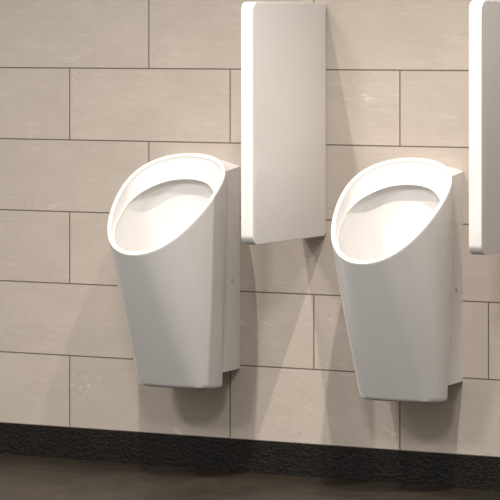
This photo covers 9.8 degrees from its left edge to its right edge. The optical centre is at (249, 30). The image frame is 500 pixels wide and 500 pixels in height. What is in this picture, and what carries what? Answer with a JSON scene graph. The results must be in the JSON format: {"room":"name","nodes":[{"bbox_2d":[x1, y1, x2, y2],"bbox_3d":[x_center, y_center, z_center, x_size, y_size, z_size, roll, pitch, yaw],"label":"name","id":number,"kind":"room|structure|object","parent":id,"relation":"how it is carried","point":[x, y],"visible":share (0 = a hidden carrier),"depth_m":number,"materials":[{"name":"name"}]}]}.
{"room":"public restroom","nodes":[
{"label":"public restroom","id":0,"kind":"room"},
{"bbox_2d":[0,0,499,456],"bbox_3d":[0.416,-0.543,7.717,11.000,3.333,0.100,0,0,26],"label":"wall","id":1,"kind":"structure","parent":0,"point":[93,92],"depth_m":7.93,"materials":[{"name":"tile"}]},
{"bbox_2d":[107,153,239,388],"bbox_3d":[-0.217,0.642,7.751,0.294,0.624,0.403,0,0,26],"label":"urinal","id":2,"kind":"object","parent":1,"relation":"attached to","point":[173,226],"visible":1,"depth_m":7.72,"materials":[{"name":"white ceramic"}]},
{"bbox_2d":[112,159,220,251],"bbox_3d":[-0.228,0.617,7.729,0.271,0.542,0.328,0,0,26],"label":"basin","id":3,"kind":"object","parent":2,"relation":"in","point":[166,205],"depth_m":7.86,"materials":[{"name":"white ceramic"}]},
{"bbox_2d":[0,423,499,490],"bbox_3d":[0.407,1.147,7.698,11.000,0.087,0.064,0,0,26],"label":"baseboard","id":4,"kind":"structure","parent":1,"relation":"attached to","point":[226,454],"depth_m":7.86,"materials":[{"name":"black stone"}]},
{"bbox_2d":[241,2,325,244],"bbox_3d":[0.081,0.235,7.603,0.073,0.620,0.402,0,0,26],"label":"divider","id":5,"kind":"object","parent":1,"relation":"attached to","point":[283,44],"visible":1,"depth_m":7.56,"materials":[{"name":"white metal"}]},
{"bbox_2d":[331,158,462,402],"bbox_3d":[0.365,0.642,7.462,0.294,0.624,0.403,0,0,26],"label":"urinal","id":6,"kind":"object","parent":1,"relation":"attached to","point":[397,225],"visible":1,"depth_m":7.43,"materials":[{"name":"white ceramic"}]},
{"bbox_2d":[335,164,446,260],"bbox_3d":[0.354,0.617,7.440,0.271,0.542,0.328,0,0,26],"label":"basin","id":7,"kind":"object","parent":6,"relation":"in","point":[387,212],"depth_m":7.57,"materials":[{"name":"white ceramic"}]},
{"bbox_2d":[469,0,499,254],"bbox_3d":[0.641,0.237,7.326,0.073,0.625,0.402,0,0,26],"label":"divider","id":8,"kind":"object","parent":1,"relation":"attached to","point":[484,15],"visible":1,"depth_m":7.16,"materials":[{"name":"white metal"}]},
{"bbox_2d":[0,454,499,499],"bbox_3d":[-1.584,1.240,3.686,11.000,0.100,9.100,0,0,26],"label":"floor","id":9,"kind":"structure","parent":0,"point":[22,477],"depth_m":7.62,"materials":[{"name":"brown stone"}]}
]}

